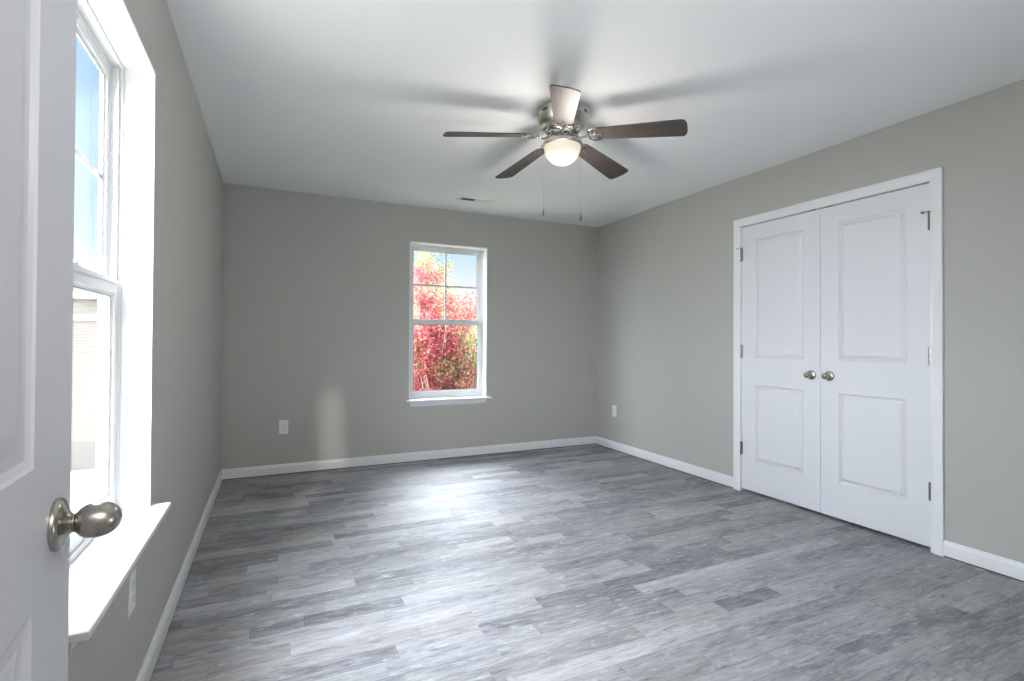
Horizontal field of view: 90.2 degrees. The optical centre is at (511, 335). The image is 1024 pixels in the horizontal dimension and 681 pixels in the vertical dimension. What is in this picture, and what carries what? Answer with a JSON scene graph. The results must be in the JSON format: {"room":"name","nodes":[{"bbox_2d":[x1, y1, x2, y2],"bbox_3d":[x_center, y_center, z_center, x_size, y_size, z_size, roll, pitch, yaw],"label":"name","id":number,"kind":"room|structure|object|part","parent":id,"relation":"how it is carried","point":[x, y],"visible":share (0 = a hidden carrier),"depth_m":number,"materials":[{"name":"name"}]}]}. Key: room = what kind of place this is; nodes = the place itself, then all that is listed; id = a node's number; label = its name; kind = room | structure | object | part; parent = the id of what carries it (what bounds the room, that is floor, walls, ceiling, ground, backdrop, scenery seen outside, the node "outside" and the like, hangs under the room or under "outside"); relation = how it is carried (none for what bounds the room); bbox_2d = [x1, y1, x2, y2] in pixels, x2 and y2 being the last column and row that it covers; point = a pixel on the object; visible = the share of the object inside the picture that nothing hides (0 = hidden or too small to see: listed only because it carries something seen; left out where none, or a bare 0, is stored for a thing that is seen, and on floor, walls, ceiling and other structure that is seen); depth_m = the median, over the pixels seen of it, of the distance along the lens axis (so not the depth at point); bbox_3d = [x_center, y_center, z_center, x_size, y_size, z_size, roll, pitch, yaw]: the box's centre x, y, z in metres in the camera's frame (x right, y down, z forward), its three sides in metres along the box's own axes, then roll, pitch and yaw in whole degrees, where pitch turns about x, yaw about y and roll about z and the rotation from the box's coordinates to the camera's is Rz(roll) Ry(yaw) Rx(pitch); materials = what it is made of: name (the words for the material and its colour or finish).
{"room":"empty bedroom","nodes":[
{"label":"empty bedroom","id":0,"kind":"room"},
{"bbox_2d":[68,0,223,680],"bbox_3d":[-1.453,-0.054,2.040,0.144,2.440,4.686,1,-1,-25],"label":"wall","id":1,"kind":"structure","parent":0,"point":[188,181],"depth_m":2.16,"materials":[{"name":"grey paint"}]},
{"bbox_2d":[68,0,170,655],"bbox_3d":[-1.109,-0.147,1.371,0.202,1.599,0.890,1,-1,-25],"label":"window","id":2,"kind":"structure","parent":1,"relation":"in","point":[122,283],"depth_m":1.69,"materials":[{"name":"white paint"}]},
{"bbox_3d":[-1.194,0.216,1.328,0.006,0.714,0.786,1,-1,-25],"label":"screen frame","id":3,"kind":"part","parent":2,"relation":"part of","materials":[{"name":"white plastic"}]},
{"bbox_2d":[75,148,101,178],"bbox_3d":[-1.186,-0.520,1.337,0.006,0.692,0.714,1,-1,-25],"label":"grille","id":4,"kind":"object","parent":2,"relation":"attached to","point":[78,155],"depth_m":1.57,"materials":[{"name":"white plastic"}]},
{"bbox_3d":[-1.183,-0.522,1.339,0.020,0.760,0.790,1,-1,-25],"label":"sash","id":5,"kind":"part","parent":2,"relation":"part of","materials":[{"name":"white plastic"}]},
{"bbox_3d":[-1.164,0.192,1.343,0.023,0.760,0.790,1,-1,-25],"label":"sash","id":6,"kind":"part","parent":2,"relation":"part of","materials":[{"name":"white plastic"}]},
{"bbox_3d":[-1.149,-0.178,1.353,0.007,0.012,0.750,1,-1,-25],"label":"sash rail","id":7,"kind":"part","parent":2,"relation":"part of","materials":[{"name":"white plastic"}]},
{"bbox_3d":[-1.172,-0.167,1.341,0.061,1.561,0.882,1,-1,-25],"label":"frame","id":8,"kind":"part","parent":2,"relation":"part of","materials":[{"name":"white plastic"}]},
{"bbox_2d":[128,567,135,616],"bbox_3d":[-1.135,0.764,1.525,0.007,0.120,0.072,1,-1,-25],"label":"wall outlet","id":9,"kind":"object","parent":1,"relation":"attached to","point":[132,577],"visible":1,"depth_m":1.51,"materials":[{"name":"white plastic"}]},
{"bbox_2d":[131,592,134,603],"bbox_3d":[-1.134,0.784,1.526,0.002,0.028,0.034,1,-1,-25],"label":"receptacle","id":10,"kind":"object","parent":9,"relation":"attached to","point":[132,593],"depth_m":1.52,"materials":[{"name":"grey plastic"}]},
{"bbox_2d":[132,579,134,590],"bbox_3d":[-1.133,0.745,1.526,0.002,0.028,0.034,1,-1,-25],"label":"receptacle","id":11,"kind":"object","parent":9,"relation":"attached to","point":[133,580],"depth_m":1.52,"materials":[{"name":"grey plastic"}]},
{"bbox_2d":[136,470,221,680],"bbox_3d":[-1.387,1.122,2.062,0.014,0.088,4.686,1,-1,-25],"label":"baseboard","id":12,"kind":"structure","parent":1,"relation":"attached to","point":[145,673],"depth_m":2.14,"materials":[{"name":"white paint"}]},
{"bbox_2d":[221,183,596,468],"bbox_3d":[-0.757,-0.021,5.033,3.945,2.440,0.144,1,-1,-25],"label":"wall","id":13,"kind":"structure","parent":0,"point":[316,288],"depth_m":4.69,"materials":[{"name":"grey paint"}]},
{"bbox_2d":[279,420,287,433],"bbox_3d":[-1.961,0.782,4.379,0.072,0.120,0.007,1,-1,-25],"label":"wall outlet","id":14,"kind":"object","parent":13,"relation":"attached to","point":[283,424],"visible":1,"depth_m":4.38,"materials":[{"name":"white plastic"}]},
{"bbox_2d":[221,436,595,479],"bbox_3d":[-0.719,1.154,4.955,3.681,0.088,0.014,1,-1,-25],"label":"baseboard","id":15,"kind":"structure","parent":13,"relation":"attached to","point":[288,468],"depth_m":4.77,"materials":[{"name":"white paint"}]},
{"bbox_2d":[405,241,491,406],"bbox_3d":[-0.635,-0.125,5.061,0.867,1.612,0.202,1,-1,-25],"label":"window","id":16,"kind":"structure","parent":13,"relation":"in","point":[478,395],"depth_m":5.13,"materials":[{"name":"white paint"}]},
{"bbox_2d":[413,253,475,317],"bbox_3d":[-0.670,-0.499,5.145,0.691,0.698,0.006,1,-1,-25],"label":"grille","id":17,"kind":"object","parent":16,"relation":"attached to","point":[445,285],"depth_m":5.14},
{"bbox_3d":[-0.668,-0.501,5.141,0.767,0.766,0.020,1,-1,-25],"label":"sash","id":18,"kind":"part","parent":16,"relation":"part of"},
{"bbox_3d":[-0.653,-0.155,5.102,0.727,0.012,0.007,1,-1,-25],"label":"sash rail","id":19,"kind":"part","parent":16,"relation":"part of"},
{"bbox_3d":[-0.661,0.218,5.112,0.767,0.766,0.023,1,-1,-25],"label":"sash","id":20,"kind":"part","parent":16,"relation":"part of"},
{"bbox_2d":[150,444,1023,680],"bbox_3d":[0.981,1.270,2.217,4.725,0.180,6.700,1,-1,-25],"label":"floor","id":21,"kind":"structure","parent":0,"point":[592,562],"depth_m":2.41,"materials":[{"name":"grey laminate"}]},
{"bbox_2d":[166,0,1023,227],"bbox_3d":[0.994,-1.385,2.244,4.725,0.250,6.700,1,-1,-25],"label":"ceiling","id":22,"kind":"structure","parent":0,"point":[353,99],"depth_m":2.54,"materials":[{"name":"white paint"}]},
{"bbox_2d":[456,196,494,203],"bbox_3d":[-0.332,-1.238,4.661,0.330,0.008,0.124,1,-1,-25],"label":"ceiling vent","id":23,"kind":"object","parent":22,"relation":"in","point":[461,198],"visible":1,"depth_m":4.66,"materials":[{"name":"white metal"}]},
{"bbox_2d":[443,85,687,220],"bbox_3d":[0.252,-0.949,2.871,1.274,0.616,1.257,1,-1,-25],"label":"ceiling fan","id":24,"kind":"object","parent":22,"relation":"hanging from","point":[562,118],"visible":1,"depth_m":2.76,"materials":[{"name":"brown wood"}]},
{"bbox_3d":[-0.121,-1.086,2.753,0.500,0.006,0.139,-5,13,-13],"label":"blade","id":25,"kind":"part","parent":24,"relation":"part of","materials":[{"name":"brown wood"}]},
{"bbox_3d":[0.066,-1.081,3.203,0.139,0.006,0.500,-14,2,-32],"label":"blade","id":26,"kind":"part","parent":24,"relation":"part of","materials":[{"name":"brown wood"}]},
{"bbox_3d":[0.281,-1.008,2.849,0.203,0.103,0.203,1,-1,-25],"label":"lamp shade","id":27,"kind":"part","parent":24,"relation":"part of","materials":[{"name":"beige glass"}]},
{"bbox_3d":[0.249,-1.087,2.437,0.139,0.006,0.500,13,5,3],"label":"blade","id":28,"kind":"part","parent":24,"relation":"part of","materials":[{"name":"brown wood"}]},
{"bbox_3d":[0.551,-1.078,3.164,0.139,0.006,0.500,-16,-16,38],"label":"blade","id":29,"kind":"part","parent":24,"relation":"part of","materials":[{"name":"brown wood"}]},
{"bbox_3d":[0.664,-1.083,2.691,0.500,0.006,0.139,5,-11,23],"label":"blade","id":30,"kind":"part","parent":24,"relation":"part of","materials":[{"name":"brown wood"}]},
{"bbox_2d":[596,80,1023,562],"bbox_3d":[1.998,-0.021,3.657,0.115,2.440,4.686,1,-1,-25],"label":"wall","id":31,"kind":"structure","parent":0,"point":[664,273],"depth_m":3.14,"materials":[{"name":"grey paint"}]},
{"bbox_2d":[612,405,615,416],"bbox_3d":[1.089,0.800,5.434,0.007,0.120,0.072,1,-1,-25],"label":"wall outlet","id":32,"kind":"object","parent":31,"relation":"attached to","point":[613,406],"visible":1,"depth_m":5.43,"materials":[{"name":"white plastic"}]},
{"bbox_2d":[596,436,732,487],"bbox_3d":[1.343,1.164,4.877,0.014,0.088,1.906,1,-1,-25],"label":"baseboard","id":33,"kind":"structure","parent":31,"relation":"attached to","point":[723,479],"depth_m":4.65,"materials":[{"name":"white paint"}]},
{"bbox_2d":[736,209,820,511],"bbox_3d":[1.899,0.163,3.700,0.101,2.029,0.671,1,-1,-25],"label":"door","id":34,"kind":"structure","parent":31,"relation":"in","point":[780,349],"depth_m":3.66,"materials":[{"name":"white paint"}]},
{"bbox_3d":[2.000,0.264,3.442,0.066,0.064,0.064,1,-1,-25],"label":"knob","id":35,"kind":"part","parent":34,"relation":"part of","materials":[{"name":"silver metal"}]},
{"bbox_2d":[733,167,944,556],"bbox_3d":[2.098,0.141,3.419,0.132,2.114,1.388,1,-1,-25],"label":"trim","id":36,"kind":"structure","parent":31,"relation":"attached to","point":[935,177],"depth_m":2.81,"materials":[{"name":"white paint"}]},
{"bbox_2d":[820,183,930,546],"bbox_3d":[2.179,0.158,3.102,0.101,2.029,0.642,1,-1,-25],"label":"door","id":37,"kind":"structure","parent":31,"relation":"in","point":[875,250],"depth_m":3.08,"materials":[{"name":"white paint"}]},
{"bbox_3d":[2.052,0.263,3.330,0.066,0.064,0.064,1,-1,-25],"label":"knob","id":38,"kind":"part","parent":37,"relation":"part of","materials":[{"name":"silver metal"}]},
{"bbox_2d":[943,540,1023,581],"bbox_3d":[2.632,1.143,2.127,0.014,0.088,1.392,1,-1,-25],"label":"baseboard","id":39,"kind":"structure","parent":31,"relation":"attached to","point":[987,561],"depth_m":2.60,"materials":[{"name":"white paint"}]},
{"bbox_3d":[1.288,-0.054,0.671,3.945,2.440,0.120,1,-1,-25],"label":"wall","id":40,"kind":"structure","parent":0,"visible":0},
{"bbox_2d":[0,0,122,680],"bbox_3d":[-0.430,0.129,0.366,0.146,2.028,0.787,1,-1,-29],"label":"door","id":41,"kind":"structure","parent":40,"relation":"in","point":[38,38],"depth_m":0.58,"materials":[{"name":"white paint"}]},
{"bbox_3d":[-0.549,0.240,0.663,0.068,0.066,0.066,1,-1,-29],"label":"knob","id":42,"kind":"part","parent":41,"relation":"part of","materials":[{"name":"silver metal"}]},
{"label":"outside","id":43,"kind":"structure","parent":0,"visible":0},
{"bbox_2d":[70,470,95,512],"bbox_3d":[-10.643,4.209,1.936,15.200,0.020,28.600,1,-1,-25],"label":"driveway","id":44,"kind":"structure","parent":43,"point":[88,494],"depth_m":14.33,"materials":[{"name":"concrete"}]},
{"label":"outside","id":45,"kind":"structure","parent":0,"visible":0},
{"bbox_2d":[71,469,95,471],"bbox_3d":[-0.364,4.399,-0.204,120.000,0.300,120.000,1,-1,-25],"label":"ground","id":46,"kind":"structure","parent":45,"point":[85,469],"depth_m":16.47,"materials":[{"name":"white"}]},
{"bbox_2d":[71,293,97,470],"bbox_3d":[-16.542,1.086,19.296,12.700,6.550,7.700,1,-1,-25],"label":"neighbouring house","id":47,"kind":"structure","parent":46,"relation":"on","point":[75,344],"depth_m":16.63,"materials":[{"name":"white"}]},
{"bbox_2d":[413,262,476,390],"bbox_3d":[-1.526,1.454,9.541,3.744,5.778,2.890,0,-1,14],"label":"tree","id":48,"kind":"object","parent":46,"relation":"on","point":[437,362],"visible":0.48,"depth_m":9.26,"materials":[{"name":"red plant"}]},
{"bbox_2d":[413,251,476,388],"bbox_3d":[-2.233,0.929,13.369,4.308,6.896,4.116,0,-1,8],"label":"tree","id":49,"kind":"object","parent":46,"relation":"on","point":[426,255],"visible":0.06,"depth_m":13.74,"materials":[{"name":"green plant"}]},
{"bbox_2d":[458,335,476,388],"bbox_3d":[-2.588,1.862,20.100,4.836,5.228,5.261,0,-1,35],"label":"tree","id":50,"kind":"object","parent":46,"relation":"on","point":[476,335],"visible":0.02,"depth_m":19.93,"materials":[{"name":"green plant"}]}
]}

